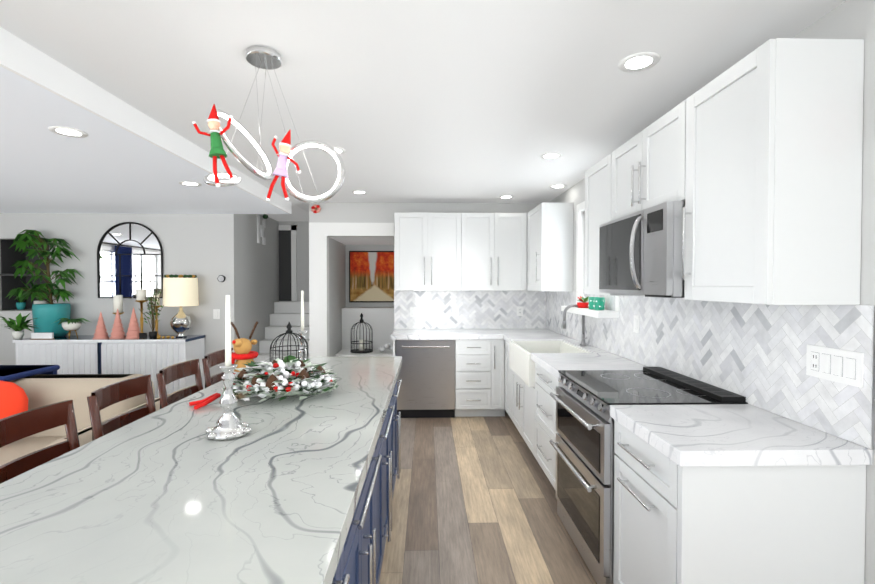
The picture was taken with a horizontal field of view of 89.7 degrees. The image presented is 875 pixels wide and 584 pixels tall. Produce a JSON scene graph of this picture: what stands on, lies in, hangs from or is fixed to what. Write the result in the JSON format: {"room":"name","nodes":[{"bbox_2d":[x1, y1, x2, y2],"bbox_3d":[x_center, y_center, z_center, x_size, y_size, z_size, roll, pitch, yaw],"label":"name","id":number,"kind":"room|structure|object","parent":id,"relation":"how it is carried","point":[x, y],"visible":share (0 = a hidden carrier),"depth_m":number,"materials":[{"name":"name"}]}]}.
{"room":"kitchen","nodes":[
{"label":"kitchen","id":0,"kind":"room"},
{"bbox_2d":[0,27,291,213],"bbox_3d":[-4.114,-1.027,1.235,4.900,0.320,8.000,0,1,-1],"label":"ceiling","id":1,"kind":"structure","parent":0,"point":[122,157],"depth_m":2.98,"materials":[{"name":"white paint"}]},
{"bbox_2d":[48,126,87,137],"bbox_3d":[-2.040,-0.884,2.435,0.172,0.006,0.172,0,1,-1],"label":"recessed light","id":2,"kind":"object","parent":1,"relation":"in","point":[68,131],"visible":1,"depth_m":2.43,"materials":[{"name":"white plastic"}]},
{"bbox_2d":[179,181,201,186],"bbox_3d":[-2.069,-0.905,3.684,0.172,0.006,0.172,0,1,-1],"label":"recessed light","id":3,"kind":"object","parent":1,"relation":"in","point":[189,183],"visible":0.96,"depth_m":3.67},
{"bbox_2d":[238,214,278,359],"bbox_3d":[-2.526,0.039,6.211,0.120,2.620,1.600,0,1,-1],"label":"wall","id":4,"kind":"structure","parent":0,"point":[258,280],"depth_m":5.98,"materials":[{"name":"grey paint"}]},
{"bbox_2d":[257,214,267,244],"bbox_3d":[-2.430,-0.912,6.135,0.065,0.485,0.276,0,1,-1],"label":"hanging letter","id":5,"kind":"object","parent":4,"relation":"attached to","point":[260,230],"visible":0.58,"depth_m":6.12,"materials":[{"name":"grey wood"}]},
{"bbox_2d":[0,203,538,375],"bbox_3d":[-2.546,0.051,5.534,7.990,2.620,0.512,0,1,-1],"label":"wall","id":6,"kind":"structure","parent":0,"point":[203,248],"depth_m":5.28,"materials":[{"name":"grey paint"}]},
{"bbox_2d":[14,288,25,309],"bbox_3d":[-5.176,0.082,5.498,0.168,0.275,0.144,0,1,-1],"label":"potted plant","id":7,"kind":"object","parent":6,"relation":"in","point":[21,304],"visible":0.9,"depth_m":5.46,"materials":[{"name":"green plant"}]},
{"bbox_2d":[23,282,48,303],"bbox_3d":[-4.974,0.027,5.537,0.367,0.384,0.286,0,1,-1],"label":"potted plant","id":8,"kind":"object","parent":6,"relation":"in","point":[40,301],"visible":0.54,"depth_m":5.47,"materials":[{"name":"ceramic"}]},
{"bbox_2d":[97,222,162,297],"bbox_3d":[-3.659,-0.380,5.238,0.769,0.907,0.022,0,1,-1],"label":"mirror","id":9,"kind":"object","parent":6,"relation":"attached to","point":[129,258],"visible":0.94,"depth_m":5.24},
{"bbox_2d":[213,309,219,318],"bbox_3d":[-2.655,0.265,5.286,0.076,0.116,0.009,0,1,-1],"label":"light switch","id":10,"kind":"object","parent":6,"relation":"attached to","point":[216,313],"visible":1,"depth_m":5.28,"materials":[{"name":"plastic"}]},
{"bbox_2d":[217,275,224,281],"bbox_3d":[-2.590,-0.160,5.272,0.086,0.086,0.025,0,1,-1],"label":"thermostat","id":11,"kind":"object","parent":6,"relation":"attached to","point":[220,278],"visible":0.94,"depth_m":5.26,"materials":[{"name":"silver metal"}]},
{"bbox_2d":[394,212,527,290],"bbox_3d":[0.272,-0.461,5.151,1.526,0.885,0.386,0,1,-1],"label":"upper cabinet","id":12,"kind":"object","parent":6,"relation":"attached to","point":[460,251],"visible":1,"depth_m":5.00,"materials":[{"name":"white wood"}]},
{"bbox_2d":[394,290,545,328],"bbox_3d":[0.398,0.213,5.355,1.848,0.469,0.006,0,1,-1],"label":"backsplash","id":13,"kind":"structure","parent":6,"relation":"attached to","point":[487,309],"depth_m":5.35,"materials":[{"name":"tile"}]},
{"bbox_2d":[410,307,419,316],"bbox_3d":[-0.270,0.244,5.332,0.122,0.116,0.009,0,1,-1],"label":"electrical outlet","id":14,"kind":"object","parent":13,"relation":"attached to","point":[414,311],"visible":1,"depth_m":5.33,"materials":[{"name":"plastic"}]},
{"bbox_2d":[452,306,458,315],"bbox_3d":[0.220,0.234,5.343,0.076,0.116,0.008,0,1,-1],"label":"electrical outlet","id":15,"kind":"object","parent":13,"relation":"attached to","point":[455,310],"visible":1,"depth_m":5.34,"materials":[{"name":"plastic"}]},
{"bbox_2d":[517,306,522,315],"bbox_3d":[1.004,0.234,5.361,0.076,0.116,0.008,0,1,-1],"label":"electrical outlet","id":16,"kind":"object","parent":13,"relation":"attached to","point":[519,310],"visible":1,"depth_m":5.36,"materials":[{"name":"plastic"}]},
{"bbox_2d":[279,221,308,301],"bbox_3d":[-2.048,0.027,6.962,1.110,2.620,0.120,0,1,-1],"label":"wall","id":17,"kind":"structure","parent":0,"point":[302,256],"depth_m":6.89,"materials":[{"name":"grey paint"}]},
{"bbox_2d":[278,225,296,300],"bbox_3d":[-2.339,-0.452,6.874,0.275,1.180,0.024,0,1,-1],"label":"door frame","id":18,"kind":"structure","parent":17,"relation":"attached to","point":[287,262],"depth_m":6.87,"materials":[{"name":"white wood"}]},
{"bbox_2d":[329,237,345,356],"bbox_3d":[-1.416,0.039,6.236,0.120,2.620,1.600,0,1,-1],"label":"wall","id":19,"kind":"structure","parent":0,"point":[337,301],"depth_m":5.87,"materials":[{"name":"grey paint"}]},
{"bbox_2d":[330,237,393,244],"bbox_3d":[-0.701,-0.747,5.979,1.300,0.120,1.080,0,1,-1],"label":"ceiling","id":20,"kind":"structure","parent":0,"point":[366,240],"depth_m":5.85,"materials":[{"name":"white paint"}]},
{"bbox_2d":[345,245,393,306],"bbox_3d":[-0.714,0.033,6.592,1.540,2.620,0.120,0,1,-1],"label":"wall","id":21,"kind":"structure","parent":0,"point":[348,248],"depth_m":6.52,"materials":[{"name":"grey paint"}]},
{"bbox_2d":[349,251,393,301],"bbox_3d":[-0.902,-0.226,6.502,0.800,0.760,0.037,0,1,-1],"label":"picture","id":22,"kind":"object","parent":21,"relation":"attached to","point":[371,276],"visible":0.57,"depth_m":6.48},
{"bbox_2d":[0,0,846,221],"bbox_3d":[-0.484,-1.113,2.177,4.020,0.180,9.720,0,1,-1],"label":"ceiling","id":23,"kind":"structure","parent":0,"point":[445,101],"depth_m":2.06,"materials":[{"name":"white paint"}]},
{"bbox_2d":[203,46,344,202],"bbox_3d":[-0.694,-0.701,1.889,0.581,0.633,0.338,0,1,-1],"label":"ring pendant light","id":24,"kind":"object","parent":23,"relation":"hanging from","point":[263,57],"visible":0.83,"depth_m":1.90,"materials":[{"name":"silver metal"}]},
{"bbox_2d":[192,104,234,186],"bbox_3d":[-0.858,-0.562,1.687,0.163,0.321,0.067,0,1,-1],"label":"hanging elf","id":25,"kind":"object","parent":24,"relation":"hanging from","point":[217,151],"visible":0.98,"depth_m":1.68,"materials":[{"name":"fabric"}]},
{"bbox_2d":[266,130,300,200],"bbox_3d":[-0.646,-0.531,1.843,0.148,0.303,0.067,0,1,-1],"label":"hanging elf","id":26,"kind":"object","parent":24,"relation":"hanging from","point":[280,171],"visible":1,"depth_m":1.83,"materials":[{"name":"fabric"}]},
{"bbox_2d":[311,204,320,212],"bbox_3d":[-1.453,-0.995,5.266,0.122,0.108,0.021,0,1,-1],"label":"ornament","id":27,"kind":"object","parent":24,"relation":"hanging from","point":[315,208],"visible":0.94,"depth_m":5.26,"materials":[{"name":"plastic"}]},
{"bbox_2d":[322,147,345,153],"bbox_3d":[-0.758,-1.037,3.232,0.172,0.006,0.172,0,1,-1],"label":"recessed light","id":28,"kind":"object","parent":23,"relation":"in","point":[339,150],"visible":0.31,"depth_m":3.23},
{"bbox_2d":[351,190,367,193],"bbox_3d":[-0.831,-1.062,4.691,0.172,0.006,0.172,0,1,-1],"label":"recessed light","id":29,"kind":"object","parent":23,"relation":"in","point":[359,192],"visible":0.92,"depth_m":4.69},
{"bbox_2d":[499,195,513,198],"bbox_3d":[0.773,-1.066,4.947,0.172,0.006,0.172,0,1,-1],"label":"recessed light","id":30,"kind":"object","parent":23,"relation":"in","point":[506,197],"visible":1,"depth_m":4.95,"materials":[{"name":"white plastic"}]},
{"bbox_2d":[540,152,562,159],"bbox_3d":[0.869,-1.040,3.369,0.172,0.006,0.172,0,1,-1],"label":"recessed light","id":31,"kind":"object","parent":23,"relation":"in","point":[550,156],"visible":0.92,"depth_m":3.37,"materials":[{"name":"white plastic"}]},
{"bbox_2d":[549,184,566,188],"bbox_3d":[1.206,-1.057,4.407,0.172,0.006,0.172,0,1,-1],"label":"recessed light","id":32,"kind":"object","parent":23,"relation":"in","point":[556,186],"visible":0.98,"depth_m":4.41,"materials":[{"name":"white plastic"}]},
{"bbox_2d":[618,52,659,71],"bbox_3d":[0.891,-1.016,1.950,0.172,0.006,0.172,0,1,-1],"label":"recessed light","id":33,"kind":"object","parent":23,"relation":"in","point":[638,62],"visible":1,"depth_m":1.94,"materials":[{"name":"white plastic"}]},
{"bbox_2d":[379,410,596,583],"bbox_3d":[-2.395,1.417,2.215,8.139,0.002,9.800,0,1,-1],"label":"floor","id":34,"kind":"structure","parent":0,"point":[474,500],"depth_m":2.79,"materials":[{"name":"brown wood"}]},
{"bbox_2d":[0,400,79,483],"bbox_3d":[-1.268,0.932,1.593,0.484,0.992,0.428,0,1,-1],"label":"stool","id":35,"kind":"object","parent":34,"relation":"on","point":[17,426],"visible":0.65,"depth_m":1.64,"materials":[{"name":"brown wood"}]},
{"bbox_2d":[0,374,168,465],"bbox_3d":[-3.475,0.999,2.649,3.400,0.820,1.130,0,1,-1],"label":"sofa","id":36,"kind":"object","parent":34,"relation":"on","point":[40,390],"visible":0.08,"depth_m":2.87,"materials":[{"name":"beige fabric"}]},
{"bbox_2d":[0,380,27,418],"bbox_3d":[-2.736,0.723,2.696,0.440,0.338,0.171,0,1,-1],"label":"pillow","id":37,"kind":"object","parent":36,"relation":"on","point":[13,398],"visible":0.6,"depth_m":2.69,"materials":[{"name":"fabric"}]},
{"bbox_2d":[0,365,59,381],"bbox_3d":[-3.109,0.747,3.038,0.650,0.412,0.440,0,1,-1],"label":"throw blanket","id":38,"kind":"object","parent":36,"relation":"on","point":[10,372],"visible":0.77,"depth_m":3.07,"materials":[{"name":"blue fabric"}]},
{"bbox_2d":[12,335,204,398],"bbox_3d":[-3.709,0.944,5.039,1.860,0.850,0.449,0,1,-1],"label":"console","id":39,"kind":"object","parent":34,"relation":"on","point":[84,354],"visible":0.46,"depth_m":4.83},
{"bbox_2d":[0,313,39,339],"bbox_3d":[-4.615,0.366,4.752,0.466,0.310,0.295,0,1,-1],"label":"potted plant","id":40,"kind":"object","parent":39,"relation":"on","point":[18,328],"visible":0.96,"depth_m":4.81,"materials":[{"name":"plant"}]},
{"bbox_2d":[30,333,54,339],"bbox_3d":[-4.335,0.484,4.830,0.240,0.073,0.027,0,1,-1],"label":"books","id":41,"kind":"object","parent":39,"relation":"on","point":[42,336],"visible":0.89,"depth_m":4.82,"materials":[{"name":"white paper"}]},
{"bbox_2d":[6,230,82,337],"bbox_3d":[-4.517,-0.097,5.048,0.871,1.228,0.340,0,1,-1],"label":"potted plant","id":42,"kind":"object","parent":39,"relation":"on","point":[50,313],"visible":0.94,"depth_m":5.00,"materials":[{"name":"green plant"}]},
{"bbox_2d":[54,318,89,338],"bbox_3d":[-4.053,0.406,4.831,0.403,0.230,0.268,0,1,-1],"label":"potted plant","id":43,"kind":"object","parent":39,"relation":"on","point":[69,325],"visible":1,"depth_m":4.83,"materials":[{"name":"white ceramic"}]},
{"bbox_2d":[93,312,108,338],"bbox_3d":[-3.746,0.369,4.898,0.158,0.300,0.154,0,1,-1],"label":"tree","id":44,"kind":"object","parent":39,"relation":"on","point":[101,332],"visible":1,"depth_m":4.87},
{"bbox_2d":[109,309,125,338],"bbox_3d":[-3.572,0.354,4.917,0.164,0.330,0.160,0,1,-1],"label":"tree","id":45,"kind":"object","parent":39,"relation":"on","point":[117,332],"visible":0.98,"depth_m":4.88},
{"bbox_2d":[112,295,123,314],"bbox_3d":[-3.691,0.276,5.088,0.114,0.480,0.111,0,1,-1],"label":"candlestick","id":46,"kind":"object","parent":39,"relation":"on","point":[118,302],"visible":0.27,"depth_m":5.05,"materials":[{"name":"wax"}]},
{"bbox_2d":[125,307,140,338],"bbox_3d":[-3.386,0.344,4.906,0.168,0.350,0.164,0,1,-1],"label":"tree","id":47,"kind":"object","parent":39,"relation":"on","point":[133,329],"visible":0.98,"depth_m":4.87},
{"bbox_2d":[135,289,147,332],"bbox_3d":[-3.431,0.241,5.103,0.124,0.550,0.121,0,1,-1],"label":"candlestick","id":48,"kind":"object","parent":39,"relation":"on","point":[141,295],"visible":0.83,"depth_m":5.08,"materials":[{"name":"wax"}]},
{"bbox_2d":[139,281,163,338],"bbox_3d":[-3.171,0.197,4.878,0.275,0.645,0.080,0,1,-1],"label":"sprig","id":49,"kind":"object","parent":39,"relation":"on","point":[152,334],"visible":1,"depth_m":4.88,"materials":[{"name":"green plant"}]},
{"bbox_2d":[154,293,160,335],"bbox_3d":[-3.230,0.267,5.058,0.094,0.500,0.092,0,1,-1],"label":"candlestick","id":50,"kind":"object","parent":39,"relation":"on","point":[156,310],"visible":0.52,"depth_m":5.05,"materials":[{"name":"metal"}]},
{"bbox_2d":[157,336,173,338],"bbox_3d":[-3.002,0.500,4.860,0.187,0.040,0.039,0,1,-1],"label":"ornaments","id":51,"kind":"object","parent":39,"relation":"on","point":[163,337],"visible":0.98,"depth_m":4.85},
{"bbox_2d":[163,274,198,336],"bbox_3d":[-2.960,0.158,5.078,0.360,0.716,0.360,0,1,-1],"label":"table lamp","id":52,"kind":"object","parent":39,"relation":"on","point":[180,291],"visible":1,"depth_m":4.97,"materials":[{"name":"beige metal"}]},
{"bbox_2d":[87,374,155,440],"bbox_3d":[-1.280,0.924,2.092,0.484,0.992,0.428,0,1,-1],"label":"stool","id":53,"kind":"object","parent":34,"relation":"on","point":[98,400],"visible":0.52,"depth_m":2.07,"materials":[{"name":"brown wood"}]},
{"bbox_2d":[156,359,202,408],"bbox_3d":[-1.290,0.916,2.572,0.484,0.992,0.428,0,1,-1],"label":"stool","id":54,"kind":"object","parent":34,"relation":"on","point":[165,376],"visible":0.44,"depth_m":2.56,"materials":[{"name":"brown wood"}]},
{"bbox_2d":[202,348,234,387],"bbox_3d":[-1.301,0.908,3.052,0.484,0.992,0.428,0,1,-1],"label":"stool","id":55,"kind":"object","parent":34,"relation":"on","point":[210,360],"visible":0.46,"depth_m":2.97,"materials":[{"name":"brown wood"}]},
{"bbox_2d":[254,301,309,361],"bbox_3d":[-1.970,0.755,6.176,0.970,1.190,1.420,0,1,-1],"label":"stair steps","id":56,"kind":"structure","parent":34,"relation":"on","point":[283,315],"depth_m":6.26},
{"bbox_2d":[309,222,328,356],"bbox_3d":[-1.442,0.263,5.373,0.210,2.200,0.132,0,1,-1],"label":"column","id":57,"kind":"structure","parent":34,"relation":"on","point":[318,292],"depth_m":5.30,"materials":[{"name":"white paint"}]},
{"bbox_2d":[335,349,392,356],"bbox_3d":[-0.699,1.079,5.940,1.260,0.550,0.500,0,1,-1],"label":"bench","id":58,"kind":"object","parent":34,"relation":"on","point":[374,353],"visible":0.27,"depth_m":5.69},
{"bbox_2d":[350,313,372,352],"bbox_3d":[-1.019,0.540,5.913,0.300,0.525,0.300,0,1,-1],"label":"lantern","id":59,"kind":"object","parent":58,"relation":"on","point":[361,343],"visible":1,"depth_m":5.88,"materials":[{"name":"metal"}]},
{"bbox_2d":[379,343,392,351],"bbox_3d":[-0.651,0.740,5.908,0.256,0.108,0.172,0,1,-1],"label":"flowers","id":60,"kind":"object","parent":58,"relation":"on","point":[386,346],"visible":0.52,"depth_m":5.84,"materials":[{"name":"white plant"}]},
{"bbox_2d":[332,364,401,583],"bbox_3d":[-0.538,1.003,0.785,0.688,0.875,4.810,0,1,-1],"label":"kitchen island","id":61,"kind":"object","parent":34,"relation":"on","point":[361,559],"depth_m":1.78,"materials":[{"name":"blue wood"}]},
{"bbox_2d":[0,356,401,583],"bbox_3d":[-0.672,0.537,0.769,0.940,0.053,4.860,0,1,-1],"label":"island countertop","id":62,"kind":"structure","parent":61,"relation":"on","point":[153,499],"depth_m":1.09,"materials":[{"name":"white stone"}]},
{"bbox_2d":[206,295,250,440],"bbox_3d":[-0.729,0.254,1.534,0.156,0.485,0.139,0,1,-1],"label":"candlestick","id":63,"kind":"object","parent":62,"relation":"on","point":[230,426],"visible":1,"depth_m":1.52,"materials":[{"name":"glass"}]},
{"bbox_2d":[231,321,257,373],"bbox_3d":[-1.034,0.322,2.343,0.161,0.322,0.215,0,1,-1],"label":"reindeer","id":64,"kind":"object","parent":62,"relation":"on","point":[242,354],"visible":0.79,"depth_m":2.33},
{"bbox_2d":[189,358,338,408],"bbox_3d":[-0.775,0.402,2.075,0.594,0.168,0.480,0,1,-1],"label":"centerpiece","id":65,"kind":"object","parent":62,"relation":"on","point":[277,378],"visible":1,"depth_m":1.98,"materials":[{"name":"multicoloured plant"}]},
{"bbox_2d":[270,322,308,362],"bbox_3d":[-0.819,0.321,2.433,0.208,0.320,0.208,0,1,-1],"label":"birdcage","id":66,"kind":"object","parent":62,"relation":"on","point":[287,358],"visible":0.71,"depth_m":2.42,"materials":[{"name":"metal"}]},
{"bbox_2d":[297,291,311,366],"bbox_3d":[-0.825,0.234,2.692,0.126,0.485,0.114,0,1,-1],"label":"candlestick","id":67,"kind":"object","parent":62,"relation":"on","point":[302,332],"visible":0.4,"depth_m":2.68,"materials":[{"name":"wax"}]},
{"bbox_2d":[342,307,393,348],"bbox_3d":[-0.709,0.787,6.377,1.290,1.120,0.325,0,1,-1],"label":"wall","id":68,"kind":"structure","parent":34,"relation":"on","point":[380,320],"depth_m":6.20,"materials":[{"name":"white paint"}]},
{"bbox_2d":[396,340,454,417],"bbox_3d":[-0.136,0.941,5.013,0.639,0.858,0.604,0,1,-1],"label":"dishwasher","id":69,"kind":"object","parent":34,"relation":"on","point":[426,375],"visible":0.88,"depth_m":4.74,"materials":[{"name":"grey metal"}]},
{"bbox_2d":[391,329,504,416],"bbox_3d":[0.116,0.912,5.035,1.248,0.915,0.656,0,1,-1],"label":"base cabinet","id":70,"kind":"object","parent":34,"relation":"on","point":[479,372],"visible":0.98,"depth_m":4.76,"materials":[{"name":"white wood"}]},
{"bbox_2d":[511,369,530,449],"bbox_3d":[1.057,1.068,3.909,0.618,0.640,0.940,0,1,-1],"label":"base cabinet","id":71,"kind":"object","parent":34,"relation":"on","point":[520,391],"depth_m":3.87,"materials":[{"name":"white wood"}]},
{"bbox_2d":[505,341,578,417],"bbox_3d":[1.042,0.947,4.542,0.618,0.862,0.446,0,1,-1],"label":"base cabinet","id":72,"kind":"object","parent":34,"relation":"on","point":[507,369],"depth_m":4.65,"materials":[{"name":"white wood"}]},
{"bbox_2d":[495,329,574,344],"bbox_3d":[1.025,0.483,4.848,0.638,0.052,1.058,0,1,-1],"label":"countertop","id":73,"kind":"structure","parent":72,"relation":"on","point":[508,334],"depth_m":4.66,"materials":[{"name":"white stone"}]},
{"bbox_2d":[509,341,589,386],"bbox_3d":[0.971,0.613,3.899,0.517,0.260,0.830,0,1,-1],"label":"farmhouse sink","id":74,"kind":"object","parent":73,"relation":"in","point":[521,364],"visible":0.48,"depth_m":4.04,"materials":[{"name":"ceramic"}]},
{"bbox_2d":[562,304,586,345],"bbox_3d":[1.215,0.289,3.871,0.216,0.367,0.116,0,1,-1],"label":"gooseneck faucet","id":75,"kind":"object","parent":73,"relation":"on","point":[583,342],"visible":0.77,"depth_m":3.89,"materials":[{"name":"silver metal"}]},
{"bbox_2d":[531,361,559,490],"bbox_3d":[1.075,0.971,3.123,0.618,0.862,0.747,0,1,-1],"label":"base cabinet","id":76,"kind":"object","parent":34,"relation":"on","point":[543,406],"depth_m":3.15,"materials":[{"name":"white wood"}]},
{"bbox_2d":[531,353,647,380],"bbox_3d":[1.065,0.512,3.110,0.638,0.052,0.738,0,1,-1],"label":"countertop","id":77,"kind":"structure","parent":76,"relation":"on","point":[553,362],"depth_m":3.08,"materials":[{"name":"white stone"}]},
{"bbox_2d":[549,367,747,583],"bbox_3d":[1.044,0.942,2.367,0.714,0.944,0.754,0,1,-1],"label":"range","id":78,"kind":"object","parent":34,"relation":"on","point":[583,445],"visible":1,"depth_m":2.21,"materials":[{"name":"silver metal"}]},
{"bbox_2d":[613,421,865,583],"bbox_3d":[1.107,0.994,1.722,0.618,0.862,0.528,0,1,-1],"label":"base cabinet","id":79,"kind":"object","parent":34,"relation":"on","point":[727,494],"depth_m":1.46,"materials":[{"name":"white wood"}]},
{"bbox_2d":[610,405,872,468],"bbox_3d":[1.097,0.535,1.704,0.638,0.052,0.548,0,1,-1],"label":"countertop","id":80,"kind":"structure","parent":79,"relation":"on","point":[689,436],"depth_m":1.55,"materials":[{"name":"white stone"}]},
{"bbox_2d":[549,0,874,583],"bbox_3d":[1.484,0.119,1.442,0.120,2.620,8.120,0,1,-1],"label":"wall","id":81,"kind":"structure","parent":0,"point":[851,19],"depth_m":1.46,"materials":[{"name":"white paint"}]},
{"bbox_2d":[527,203,572,290],"bbox_3d":[1.169,-0.453,4.699,0.356,0.885,0.625,0,1,-1],"label":"upper cabinet","id":82,"kind":"object","parent":81,"relation":"attached to","point":[550,250],"visible":1,"depth_m":4.39,"materials":[{"name":"white wood"}]},
{"bbox_2d":[561,306,618,317],"bbox_3d":[1.305,0.165,3.779,0.210,0.050,0.920,0,1,-1],"label":"window sill ledge","id":83,"kind":"object","parent":81,"relation":"attached to","point":[597,313],"visible":0.65,"depth_m":3.46,"materials":[{"name":"white stone"}]},
{"bbox_2d":[577,296,588,307],"bbox_3d":[1.279,0.086,3.831,0.120,0.103,0.258,0,1,-1],"label":"potted plant","id":84,"kind":"object","parent":83,"relation":"on","point":[583,303],"visible":0.88,"depth_m":3.80,"materials":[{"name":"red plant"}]},
{"bbox_2d":[588,297,593,308],"bbox_3d":[1.284,0.091,3.604,0.095,0.100,0.117,0,1,-1],"label":"mug","id":85,"kind":"object","parent":83,"relation":"on","point":[591,303],"visible":0.6,"depth_m":3.59,"materials":[{"name":"green ceramic"}]},
{"bbox_2d":[593,297,605,309],"bbox_3d":[1.287,0.093,3.484,0.095,0.100,0.117,0,1,-1],"label":"mug","id":86,"kind":"object","parent":83,"relation":"on","point":[599,303],"visible":0.98,"depth_m":3.47,"materials":[{"name":"green ceramic"}]},
{"bbox_2d":[576,201,619,311],"bbox_3d":[1.400,-0.345,3.783,0.090,0.970,0.960,0,1,-1],"label":"window","id":87,"kind":"structure","parent":81,"relation":"in","point":[580,207],"depth_m":4.20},
{"bbox_2d":[584,156,644,295],"bbox_3d":[1.228,-0.423,2.958,0.318,0.885,0.458,0,1,-1],"label":"upper cabinet","id":88,"kind":"object","parent":81,"relation":"attached to","point":[596,177],"depth_m":3.02,"materials":[{"name":"white wood"}]},
{"bbox_2d":[608,104,679,221],"bbox_3d":[1.242,-0.635,2.334,0.318,0.441,0.776,0,1,-1],"label":"upper cabinet","id":89,"kind":"object","parent":81,"relation":"attached to","point":[644,172],"depth_m":2.28,"materials":[{"name":"white wood"}]},
{"bbox_2d":[599,201,684,297],"bbox_3d":[1.174,-0.196,2.340,0.454,0.430,0.772,0,1,-1],"label":"microwave","id":90,"kind":"object","parent":89,"relation":"attached to","point":[640,252],"visible":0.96,"depth_m":2.15,"materials":[{"name":"silver metal"}]},
{"bbox_2d":[546,291,874,450],"bbox_3d":[1.373,0.246,3.400,0.009,0.469,3.960,0,1,-1],"label":"backsplash","id":91,"kind":"structure","parent":81,"relation":"attached to","point":[754,354],"depth_m":1.95,"materials":[{"name":"tile"}]},
{"bbox_2d":[633,315,639,332],"bbox_3d":[1.374,0.222,3.042,0.009,0.116,0.076,0,1,-1],"label":"electrical outlet","id":92,"kind":"object","parent":91,"relation":"attached to","point":[636,324],"visible":1,"depth_m":3.03,"materials":[{"name":"plastic"}]},
{"bbox_2d":[806,344,863,387],"bbox_3d":[1.407,0.258,1.561,0.009,0.116,0.219,0,1,-1],"label":"outlet","id":93,"kind":"object","parent":91,"relation":"attached to","point":[839,365],"visible":1,"depth_m":1.55,"materials":[{"name":"plastic"}]},
{"bbox_2d":[680,38,863,304],"bbox_3d":[1.257,-0.402,1.707,0.318,0.885,0.478,0,1,-1],"label":"upper cabinet","id":94,"kind":"object","parent":81,"relation":"attached to","point":[753,160],"depth_m":1.47,"materials":[{"name":"white wood"}]}
]}

